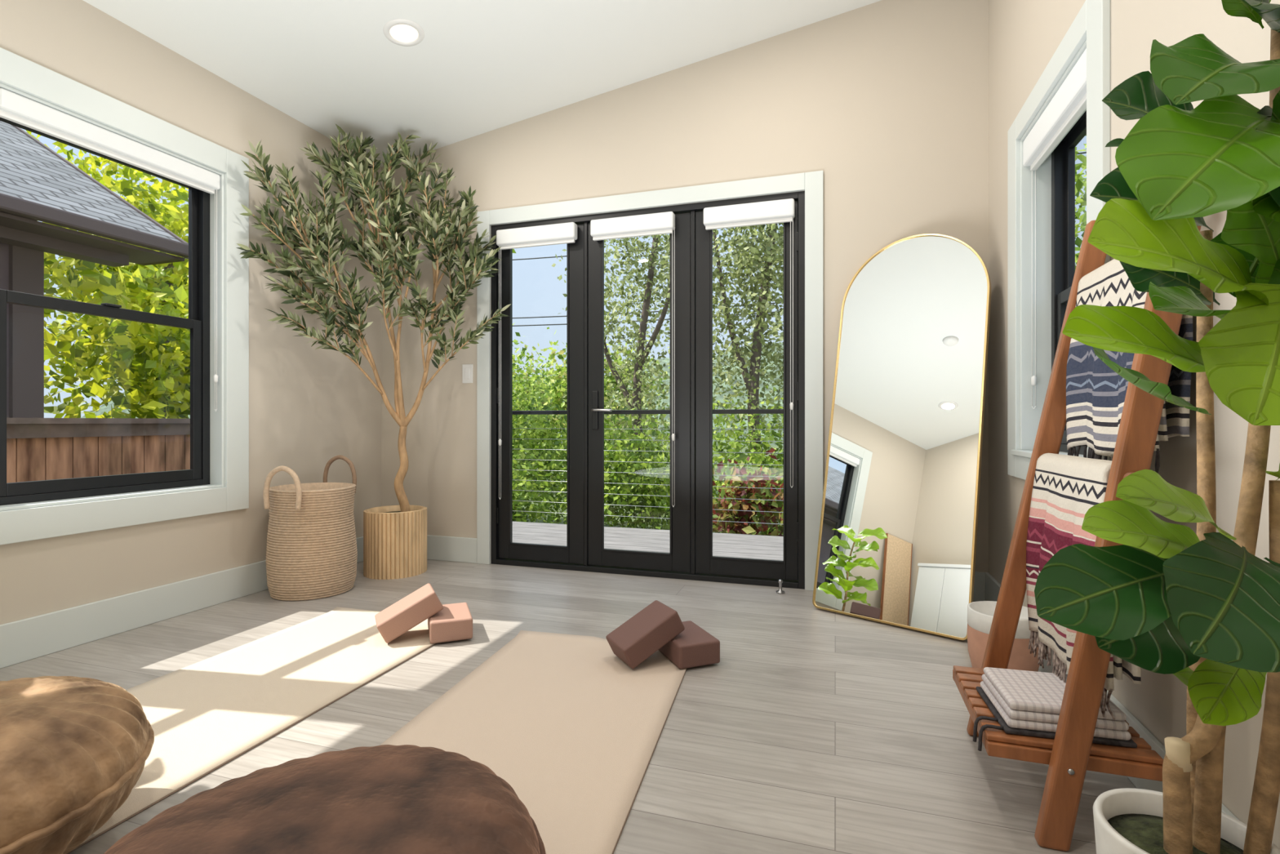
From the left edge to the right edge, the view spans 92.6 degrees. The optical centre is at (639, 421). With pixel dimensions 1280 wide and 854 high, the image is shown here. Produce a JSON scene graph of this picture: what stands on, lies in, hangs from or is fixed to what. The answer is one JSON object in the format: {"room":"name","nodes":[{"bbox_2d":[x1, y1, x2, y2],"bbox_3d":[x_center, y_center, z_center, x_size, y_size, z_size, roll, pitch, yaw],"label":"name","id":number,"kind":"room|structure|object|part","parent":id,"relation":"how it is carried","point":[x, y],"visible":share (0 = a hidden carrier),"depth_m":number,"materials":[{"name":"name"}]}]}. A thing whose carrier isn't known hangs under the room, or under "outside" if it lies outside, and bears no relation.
{"room":"exercise studio","nodes":[
{"label":"exercise studio","id":0,"kind":"room"},
{"bbox_2d":[0,120,181,242],"bbox_3d":[-7.594,-2.680,1.531,3.400,2.060,10.300,0,0,18],"label":"roof","id":1,"kind":"object","parent":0,"point":[29,171],"visible":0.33,"depth_m":5.70,"materials":[{"name":"grey"}]},
{"bbox_2d":[0,211,184,265],"bbox_3d":[-6.236,-1.565,1.098,0.550,0.030,10.300,0,0,18],"label":"soffit","id":2,"kind":"structure","parent":1,"relation":"attached to","point":[137,255],"depth_m":5.25,"materials":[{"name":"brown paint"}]},
{"bbox_2d":[11,124,188,258],"bbox_3d":[-6.022,-2.655,6.457,3.400,2.150,0.040,0,0,18],"label":"fascia","id":3,"kind":"structure","parent":1,"relation":"attached to","point":[30,136],"depth_m":6.28,"materials":[{"name":"grey"}]},
{"bbox_2d":[0,225,128,266],"bbox_3d":[-6.249,-1.560,1.470,0.200,0.200,9.000,0,0,18],"label":"beam","id":4,"kind":"structure","parent":3,"relation":"attached to","point":[14,237],"depth_m":5.25,"materials":[{"name":"grey paint"}]},
{"bbox_2d":[0,192,188,257],"bbox_3d":[-5.924,-1.640,1.009,0.100,0.120,10.320,0,0,18],"label":"gutter","id":5,"kind":"object","parent":3,"relation":"attached to","point":[10,204],"visible":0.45,"depth_m":5.07,"materials":[{"name":"grey paint"}]},
{"bbox_2d":[0,0,381,624],"bbox_3d":[-2.366,-0.399,2.303,0.160,2.578,3.750,0,0,18],"label":"wall","id":6,"kind":"structure","parent":0,"point":[308,406],"depth_m":3.08,"materials":[{"name":"beige paint"}]},
{"bbox_2d":[0,117,209,505],"bbox_3d":[-2.292,-0.449,2.633,0.070,1.524,0.853,0,0,18],"label":"window","id":7,"kind":"structure","parent":6,"relation":"in","point":[203,197],"depth_m":2.82,"materials":[{"name":"black"}]},
{"bbox_3d":[-2.304,-0.813,2.637,0.024,0.726,0.783,0,0,18],"label":"upper sash","id":8,"kind":"part","parent":7,"relation":"part of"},
{"bbox_3d":[-2.278,-0.104,2.628,0.024,0.775,0.783,0,0,18],"label":"lower sash","id":9,"kind":"part","parent":7,"relation":"part of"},
{"bbox_2d":[0,88,220,411],"bbox_3d":[-2.218,-0.628,2.616,0.072,1.164,0.836,0,0,18],"label":"roller shade","id":10,"kind":"object","parent":7,"relation":"attached to","point":[15,108],"visible":1,"depth_m":2.52,"materials":[{"name":"white fabric"}]},
{"bbox_3d":[-2.076,-0.596,2.993,0.015,1.099,0.004,0,0,18],"label":"pull cord","id":11,"kind":"part","parent":10,"relation":"part of","materials":[{"name":"white plastic"}]},
{"bbox_2d":[101,302,121,307],"bbox_3d":[-2.271,-0.497,2.626,0.034,0.010,0.060,0,0,18],"label":"sash lock","id":12,"kind":"object","parent":7,"relation":"attached to","point":[102,304],"visible":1,"depth_m":2.61,"materials":[{"name":"black metal"}]},
{"bbox_2d":[0,47,248,545],"bbox_3d":[-2.371,-0.449,2.205,0.150,1.788,1.980,0,0,18],"label":"trim","id":13,"kind":"structure","parent":6,"relation":"attached to","point":[229,424],"depth_m":2.90,"materials":[{"name":"white paint"}]},
{"bbox_2d":[0,536,363,668],"bbox_3d":[-2.282,0.812,2.276,0.016,0.155,3.750,0,0,18],"label":"baseboard","id":14,"kind":"structure","parent":6,"relation":"attached to","point":[35,637],"depth_m":2.58,"materials":[{"name":"white paint"}]},
{"bbox_2d":[83,0,880,167],"bbox_3d":[-0.582,-2.015,1.734,3.905,0.702,4.070,0,0,18],"label":"ceiling","id":15,"kind":"structure","parent":0,"point":[478,67],"depth_m":3.08,"materials":[{"name":"white paint"}]},
{"bbox_2d":[382,18,424,46],"bbox_3d":[-1.110,-1.825,2.877,0.181,0.032,0.183,0,0,13],"label":"recessed light","id":16,"kind":"object","parent":15,"relation":"in","point":[401,32],"visible":1,"depth_m":2.87,"materials":[{"name":"white plastic"}]},
{"bbox_2d":[0,559,1136,853],"bbox_3d":[-0.582,0.950,1.734,3.905,0.120,4.070,0,0,18],"label":"floor","id":17,"kind":"structure","parent":0,"point":[813,730],"depth_m":1.86,"materials":[{"name":"grey wood"}]},
{"bbox_2d":[66,606,436,853],"bbox_3d":[-1.351,0.881,1.901,0.712,0.017,1.822,0,0,17],"label":"yoga mat","id":18,"kind":"object","parent":17,"relation":"on","point":[204,715],"visible":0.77,"depth_m":1.99,"materials":[{"name":"beige rubber"}]},
{"bbox_2d":[0,675,154,853],"bbox_3d":[-1.334,0.712,1.198,0.599,0.307,0.598,0,0,-36],"label":"floor cushion","id":19,"kind":"object","parent":18,"relation":"on","point":[73,749],"visible":1,"depth_m":1.18,"materials":[{"name":"brown fabric"}]},
{"bbox_2d":[374,583,443,643],"bbox_3d":[-0.951,0.785,2.516,0.245,0.085,0.165,-30,13,-23],"label":"block","id":20,"kind":"object","parent":18,"relation":"on","point":[392,622],"depth_m":2.46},
{"bbox_2d":[262,454,357,600],"bbox_3d":[-1.713,0.540,3.202,0.428,0.700,0.472,0,0,18],"label":"rope basket","id":21,"kind":"object","parent":17,"relation":"on","point":[312,553],"visible":1,"depth_m":3.04,"materials":[{"name":"fabric"}]},
{"bbox_3d":[-1.749,0.324,2.990,0.207,0.213,0.024,0,0,10],"label":"handle","id":22,"kind":"part","parent":21,"relation":"part of","materials":[{"name":"fabric"}]},
{"bbox_3d":[-1.676,0.295,3.414,0.204,0.212,0.021,0,0,10],"label":"handle","id":23,"kind":"part","parent":21,"relation":"part of","materials":[{"name":"fabric"}]},
{"bbox_2d":[235,124,511,579],"bbox_3d":[-1.400,-0.415,3.398,1.201,2.611,0.875,0,0,0],"label":"tree","id":24,"kind":"object","parent":17,"relation":"on","point":[395,536],"visible":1,"depth_m":3.44,"materials":[{"name":"green plant"}]},
{"bbox_2d":[427,602,472,643],"bbox_3d":[-0.797,0.839,2.558,0.165,0.085,0.245,0,0,-21],"label":"block","id":25,"kind":"object","parent":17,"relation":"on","point":[454,622],"depth_m":2.46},
{"bbox_2d":[380,630,687,853],"bbox_3d":[-0.354,0.881,1.583,0.732,0.017,1.822,0,0,13],"label":"yoga mat","id":26,"kind":"object","parent":17,"relation":"on","point":[575,731],"visible":0.75,"depth_m":1.75,"materials":[{"name":"beige rubber"}]},
{"bbox_2d":[103,744,546,853],"bbox_3d":[-0.512,0.740,0.946,0.729,0.266,0.729,0,0,2],"label":"floor cushion","id":27,"kind":"object","parent":26,"relation":"on","point":[384,798],"visible":1,"depth_m":0.97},
{"bbox_2d":[605,600,684,668],"bbox_3d":[0.019,0.784,2.264,0.245,0.085,0.165,-30,13,-23],"label":"block","id":28,"kind":"object","parent":26,"relation":"on","point":[656,624],"depth_m":2.21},
{"bbox_2d":[658,620,719,669],"bbox_3d":[0.173,0.839,2.307,0.165,0.085,0.245,0,0,-21],"label":"block","id":29,"kind":"object","parent":17,"relation":"on","point":[694,646],"depth_m":2.21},
{"bbox_2d":[776,579,784,594],"bbox_3d":[0.728,0.855,3.169,0.044,0.070,0.044,0,0,18],"label":"door stop","id":30,"kind":"object","parent":17,"relation":"on","point":[780,591],"visible":1,"depth_m":3.16,"materials":[{"name":"silver metal"}]},
{"bbox_2d":[812,233,991,639],"bbox_3d":[1.206,-0.006,2.825,0.678,1.787,0.421,0,0,43],"label":"arched floor mirror","id":31,"kind":"object","parent":17,"relation":"on","point":[899,524],"visible":0.97,"depth_m":2.79,"materials":[{"name":"mirror"}]},
{"bbox_2d":[967,600,1039,671],"bbox_3d":[1.258,0.771,2.118,0.222,0.238,0.222,0,0,18],"label":"planter","id":32,"kind":"object","parent":17,"relation":"on","point":[980,614],"visible":0.38,"depth_m":2.07,"materials":[{"name":"ceramic"}]},
{"bbox_3d":[1.258,0.802,2.118,0.222,0.175,0.222,0,0,18],"label":"pot","id":33,"kind":"part","parent":32,"relation":"part of","materials":[{"name":"pink ceramic"}]},
{"bbox_2d":[952,220,1200,851],"bbox_3d":[1.010,0.175,1.475,0.391,1.430,0.546,0,0,18],"label":"blanket ladder","id":34,"kind":"object","parent":17,"relation":"on","point":[1072,753],"visible":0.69,"depth_m":1.27,"materials":[{"name":"brown wood"}]},
{"bbox_3d":[1.100,0.175,1.691,0.349,1.430,0.036,0,0,18],"label":"rail","id":35,"kind":"part","parent":34,"relation":"part of","materials":[{"name":"brown wood"}]},
{"bbox_2d":[973,666,1137,751],"bbox_3d":[0.929,0.681,1.434,0.301,0.117,0.230,0,0,14],"label":"folded throw","id":36,"kind":"object","parent":34,"relation":"on","point":[1023,702],"visible":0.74,"depth_m":1.36,"materials":[{"name":"fabric"}]},
{"bbox_2d":[1026,453,1141,719],"bbox_3d":[1.039,0.363,1.466,0.100,0.557,0.441,0,0,14],"label":"striped throw blanket","id":37,"kind":"object","parent":34,"relation":"on","point":[1065,486],"visible":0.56,"depth_m":1.48,"materials":[{"name":"multicoloured fabric"}]},
{"bbox_3d":[0.982,0.175,1.246,0.304,1.430,0.036,0,0,18],"label":"rail","id":38,"kind":"part","parent":34,"relation":"part of","materials":[{"name":"brown wood"}]},
{"bbox_2d":[1066,258,1192,473],"bbox_3d":[1.126,-0.121,1.440,0.103,0.538,0.441,0,0,18],"label":"striped throw blanket","id":39,"kind":"object","parent":34,"relation":"on","point":[1095,394],"visible":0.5,"depth_m":1.43,"materials":[{"name":"fabric"}]},
{"bbox_2d":[1034,0,1279,853],"bbox_3d":[0.780,0.072,0.888,0.518,1.636,0.348,0,0,0],"label":"fiddle leaf fig","id":40,"kind":"object","parent":17,"relation":"on","point":[1202,609],"visible":1,"depth_m":0.84,"materials":[{"name":"green plant"}]},
{"bbox_2d":[1093,787,1279,853],"bbox_3d":[0.848,0.764,0.950,0.232,0.252,0.232,0,0,0],"label":"pot","id":41,"kind":"object","parent":17,"relation":"on","point":[1127,820],"depth_m":0.97,"materials":[{"name":"ceramic"}]},
{"bbox_2d":[381,0,988,572],"bbox_3d":[0.013,-0.678,3.596,3.905,3.136,0.160,0,0,18],"label":"wall","id":42,"kind":"structure","parent":0,"point":[887,99],"depth_m":3.29,"materials":[{"name":"beige paint"}]},
{"bbox_2d":[462,364,472,382],"bbox_3d":[-1.089,-0.300,3.858,0.076,0.120,0.011,0,0,18],"label":"light switch","id":43,"kind":"object","parent":42,"relation":"attached to","point":[467,369],"visible":1,"depth_m":3.85,"materials":[{"name":"white plastic"}]},
{"bbox_2d":[496,222,577,499],"bbox_3d":[-0.628,-0.346,3.701,0.523,1.659,0.060,0,0,18],"label":"roller shade","id":44,"kind":"object","parent":42,"relation":"attached to","point":[562,233],"visible":0.96,"depth_m":3.69,"materials":[{"name":"white fabric"}]},
{"bbox_3d":[-0.863,-0.303,3.771,0.015,1.574,0.004,0,0,18],"label":"pull cord","id":45,"kind":"part","parent":44,"relation":"part of","materials":[{"name":"white plastic"}]},
{"bbox_2d":[590,211,675,506],"bbox_3d":[-0.043,-0.346,3.514,0.506,1.659,0.060,0,0,18],"label":"roller shade","id":46,"kind":"object","parent":42,"relation":"attached to","point":[661,223],"visible":1,"depth_m":3.48,"materials":[{"name":"white fabric"}]},
{"bbox_3d":[0.187,-0.303,3.436,0.015,1.574,0.004,0,0,18],"label":"pull cord","id":47,"kind":"part","parent":46,"relation":"part of","materials":[{"name":"white plastic"}]},
{"bbox_2d":[491,191,804,589],"bbox_3d":[-0.011,-0.165,3.580,1.893,2.110,0.186,0,0,18],"label":"door","id":48,"kind":"structure","parent":42,"relation":"in","point":[799,197],"depth_m":3.45,"materials":[{"name":"black metal"}]},
{"bbox_2d":[498,223,584,564],"bbox_3d":[-0.604,-0.163,3.757,0.579,2.035,0.044,0,0,18],"label":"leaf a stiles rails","id":49,"kind":"object","parent":48,"relation":"attached to","point":[575,554],"visible":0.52,"depth_m":3.67,"materials":[{"name":"black metal"}]},
{"bbox_2d":[508,243,568,548],"bbox_3d":[-0.620,-0.172,3.743,0.407,1.876,0.018,0,0,18],"label":"bead","id":50,"kind":"object","parent":49,"relation":"attached to","point":[510,542],"visible":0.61,"depth_m":3.79,"materials":[{"name":"black metal"}]},
{"bbox_3d":[-0.222,-0.065,3.575,0.128,0.019,0.048,0,0,18],"label":"lever handle","id":51,"kind":"part","parent":48,"relation":"part of","materials":[{"name":"silver metal"}]},
{"bbox_2d":[587,212,690,572],"bbox_3d":[-0.006,-0.163,3.567,0.624,2.035,0.044,0,0,18],"label":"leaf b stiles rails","id":52,"kind":"object","parent":48,"relation":"attached to","point":[680,559],"visible":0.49,"depth_m":3.48,"materials":[{"name":"black metal"}]},
{"bbox_2d":[591,391,598,429],"bbox_3d":[-0.266,-0.065,3.620,0.036,0.230,0.012,0,0,18],"label":"plate","id":53,"kind":"object","parent":52,"relation":"attached to","point":[594,393],"visible":0.89,"depth_m":3.62,"materials":[{"name":"black metal"}]},
{"bbox_2d":[601,233,671,555],"bbox_3d":[-0.021,-0.172,3.552,0.430,1.876,0.018,0,0,18],"label":"bead","id":54,"kind":"object","parent":52,"relation":"attached to","point":[602,241],"visible":0.59,"depth_m":3.60,"materials":[{"name":"black metal"}]},
{"bbox_3d":[-0.024,-0.185,3.544,1.826,1.650,0.014,0,0,18],"label":"hinges","id":55,"kind":"part","parent":48,"relation":"part of","materials":[{"name":"black metal"}]},
{"bbox_2d":[695,200,798,580],"bbox_3d":[0.585,-0.163,3.378,0.559,2.035,0.044,0,0,18],"label":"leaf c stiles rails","id":56,"kind":"object","parent":48,"relation":"attached to","point":[788,571],"visible":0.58,"depth_m":3.42,"materials":[{"name":"black metal"}]},
{"bbox_2d":[710,222,786,563],"bbox_3d":[0.589,-0.172,3.357,0.412,1.876,0.018,0,0,18],"label":"bead","id":57,"kind":"object","parent":56,"relation":"attached to","point":[784,224],"visible":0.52,"depth_m":3.34,"materials":[{"name":"black metal"}]},
{"bbox_2d":[476,170,823,591],"bbox_3d":[-0.029,-0.210,3.515,2.074,2.200,0.020,0,0,18],"label":"trim","id":58,"kind":"structure","parent":42,"relation":"attached to","point":[812,182],"depth_m":3.30,"materials":[{"name":"white paint"}]},
{"bbox_2d":[426,534,985,601],"bbox_3d":[-0.014,0.812,3.513,3.553,0.155,0.016,0,0,18],"label":"baseboard","id":59,"kind":"structure","parent":42,"relation":"attached to","point":[463,549],"depth_m":3.87,"materials":[{"name":"white paint"}]},
{"bbox_2d":[703,198,795,487],"bbox_3d":[0.587,-0.411,3.313,0.487,1.529,0.060,0,0,18],"label":"roller shade","id":60,"kind":"object","parent":42,"relation":"attached to","point":[782,211],"visible":1,"depth_m":3.27,"materials":[{"name":"white fabric"}]},
{"bbox_3d":[0.804,-0.368,3.239,0.015,1.444,0.004,0,0,18],"label":"pull cord","id":61,"kind":"part","parent":60,"relation":"part of","materials":[{"name":"white plastic"}]},
{"bbox_2d":[988,0,1279,848],"bbox_3d":[1.202,-0.666,1.165,0.160,3.112,3.750,0,0,18],"label":"wall","id":62,"kind":"structure","parent":0,"point":[1024,36],"depth_m":1.52,"materials":[{"name":"beige paint"}]},
{"bbox_2d":[1007,0,1110,479],"bbox_3d":[1.468,-0.497,2.095,0.160,1.445,0.955,0,0,18],"label":"trim","id":63,"kind":"structure","parent":62,"relation":"attached to","point":[1090,29],"depth_m":2.42,"materials":[{"name":"white paint"}]},
{"bbox_2d":[1051,110,1086,454],"bbox_3d":[1.547,-0.501,2.065,0.070,1.233,0.701,0,0,18],"label":"window","id":64,"kind":"structure","parent":62,"relation":"in","point":[1058,155],"depth_m":2.37,"materials":[{"name":"black metal"}]},
{"bbox_2d":[1022,48,1086,409],"bbox_3d":[1.453,-0.582,2.095,0.072,1.071,0.697,0,0,18],"label":"roller shade","id":65,"kind":"object","parent":64,"relation":"attached to","point":[1068,105],"visible":0.73,"depth_m":2.08,"materials":[{"name":"white fabric"}]},
{"bbox_3d":[1.554,-0.533,2.412,0.015,0.974,0.004,0,0,18],"label":"pull cord","id":66,"kind":"part","parent":65,"relation":"part of","materials":[{"name":"white plastic"}]},
{"bbox_3d":[1.533,-0.203,2.070,0.024,0.577,0.631,0,0,18],"label":"lower sash","id":67,"kind":"part","parent":64,"relation":"part of","materials":[{"name":"black"}]},
{"bbox_3d":[1.559,-0.766,2.061,0.024,0.633,0.631,0,0,18],"label":"upper sash","id":68,"kind":"part","parent":64,"relation":"part of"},
{"bbox_2d":[985,572,1239,820],"bbox_3d":[1.118,0.812,1.191,0.016,0.155,3.750,0,0,18],"label":"baseboard","id":69,"kind":"structure","parent":62,"relation":"attached to","point":[993,586],"depth_m":1.49,"materials":[{"name":"white paint"}]},
{"label":"outside","id":70,"kind":"structure","parent":0,"visible":0},
{"bbox_2d":[514,442,783,535],"bbox_3d":[-1.926,1.500,26.857,100.000,0.020,110.000,0,0,18],"label":"ground","id":71,"kind":"structure","parent":70,"point":[668,445],"depth_m":11.32,"materials":[{"name":"green plant"}]},
{"bbox_2d":[0,211,37,417],"bbox_3d":[-9.073,-0.185,2.077,5.450,3.350,8.440,0,0,18],"label":"siding","id":72,"kind":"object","parent":71,"relation":"on","point":[4,248],"visible":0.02,"depth_m":5.08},
{"bbox_2d":[8,244,44,417],"bbox_3d":[-5.356,-0.110,4.680,0.050,3.200,1.260,0,0,18],"label":"porch post","id":73,"kind":"object","parent":72,"relation":"attached to","point":[26,265],"visible":0.29,"depth_m":5.15,"materials":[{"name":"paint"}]},
{"bbox_2d":[6,417,190,483],"bbox_3d":[-3.900,0.735,2.942,0.140,1.510,9.235,0,0,18],"label":"wooden fence","id":74,"kind":"object","parent":71,"relation":"on","point":[37,449],"visible":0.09,"depth_m":3.96,"materials":[{"name":"brown wood"}]},
{"bbox_2d":[23,129,190,418],"bbox_3d":[-6.843,-1.831,8.461,4.986,6.672,6.530,0,0,-15],"label":"maple tree","id":75,"kind":"object","parent":71,"relation":"on","point":[142,357],"visible":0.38,"depth_m":6.83,"materials":[{"name":"green plant"}]},
{"bbox_2d":[512,326,670,488],"bbox_3d":[-3.258,-0.220,14.697,9.487,5.109,3.854,0,0,43],"label":"shrub","id":76,"kind":"object","parent":71,"relation":"on","point":[562,370],"visible":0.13,"depth_m":12.82,"materials":[{"name":"green plant"}]},
{"bbox_2d":[551,229,725,522],"bbox_3d":[0.008,-1.505,9.024,2.658,6.018,2.861,0,0,1],"label":"tree","id":77,"kind":"object","parent":71,"relation":"on","point":[641,354],"visible":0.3,"depth_m":8.93,"materials":[{"name":"green plant"}]},
{"bbox_2d":[512,360,783,534],"bbox_3d":[-0.123,0.580,7.522,7.663,2.991,3.013,0,0,20],"label":"shrub","id":78,"kind":"object","parent":71,"relation":"on","point":[624,476],"visible":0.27,"depth_m":7.51,"materials":[{"name":"green plant"}]},
{"bbox_2d":[512,521,783,560],"bbox_3d":[0.002,1.200,4.447,6.300,0.580,1.415,0,0,18],"label":"deck","id":79,"kind":"object","parent":71,"relation":"on","point":[724,544],"visible":0.13,"depth_m":4.68,"materials":[{"name":"grey wood"}]},
{"bbox_2d":[512,408,783,524],"bbox_3d":[-0.048,0.407,5.180,4.840,1.005,0.070,0,0,18],"label":"cable railing","id":80,"kind":"object","parent":79,"relation":"on","point":[721,411],"visible":0.21,"depth_m":5.12,"materials":[{"name":"black"}]},
{"bbox_3d":[-0.048,-0.077,5.180,4.840,0.035,0.070,0,0,18],"label":"rail","id":81,"kind":"part","parent":80,"relation":"part of","materials":[{"name":"black metal"}]},
{"bbox_2d":[639,222,783,532],"bbox_3d":[1.558,-1.514,7.700,3.109,6.036,2.809,0,0,36],"label":"tree","id":82,"kind":"object","parent":71,"relation":"on","point":[767,246],"visible":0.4,"depth_m":7.61,"materials":[{"name":"green plant"}]},
{"bbox_2d":[712,447,783,536],"bbox_3d":[1.062,0.922,5.885,1.407,1.322,0.991,0,0,18],"label":"shrub","id":83,"kind":"object","parent":71,"relation":"on","point":[739,492],"visible":0.63,"depth_m":5.76,"materials":[{"name":"green plant"}]},
{"bbox_2d":[512,151,1086,326],"bbox_3d":[-0.030,-2.310,14.705,23.257,7.600,0.257,0,0,18],"label":"power line","id":84,"kind":"object","parent":71,"relation":"on","point":[1082,152],"visible":0.07,"depth_m":15.38,"materials":[{"name":"metal"},{"name":"rubber"}]},
{"bbox_2d":[1075,134,1086,269],"bbox_3d":[4.690,-1.033,6.308,3.177,5.059,3.814,0,0,18],"label":"tree","id":85,"kind":"object","parent":71,"relation":"on","point":[1080,183],"visible":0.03,"depth_m":6.29,"materials":[{"name":"green plant"}]},
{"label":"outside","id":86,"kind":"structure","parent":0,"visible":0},
{"bbox_2d":[80,342,783,445],"bbox_3d":[2.584,-3.304,57.433,110.000,9.588,35.000,0,0,18],"label":"hillside","id":87,"kind":"structure","parent":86,"point":[104,408],"depth_m":43.74,"materials":[{"name":"plant"}]}
]}

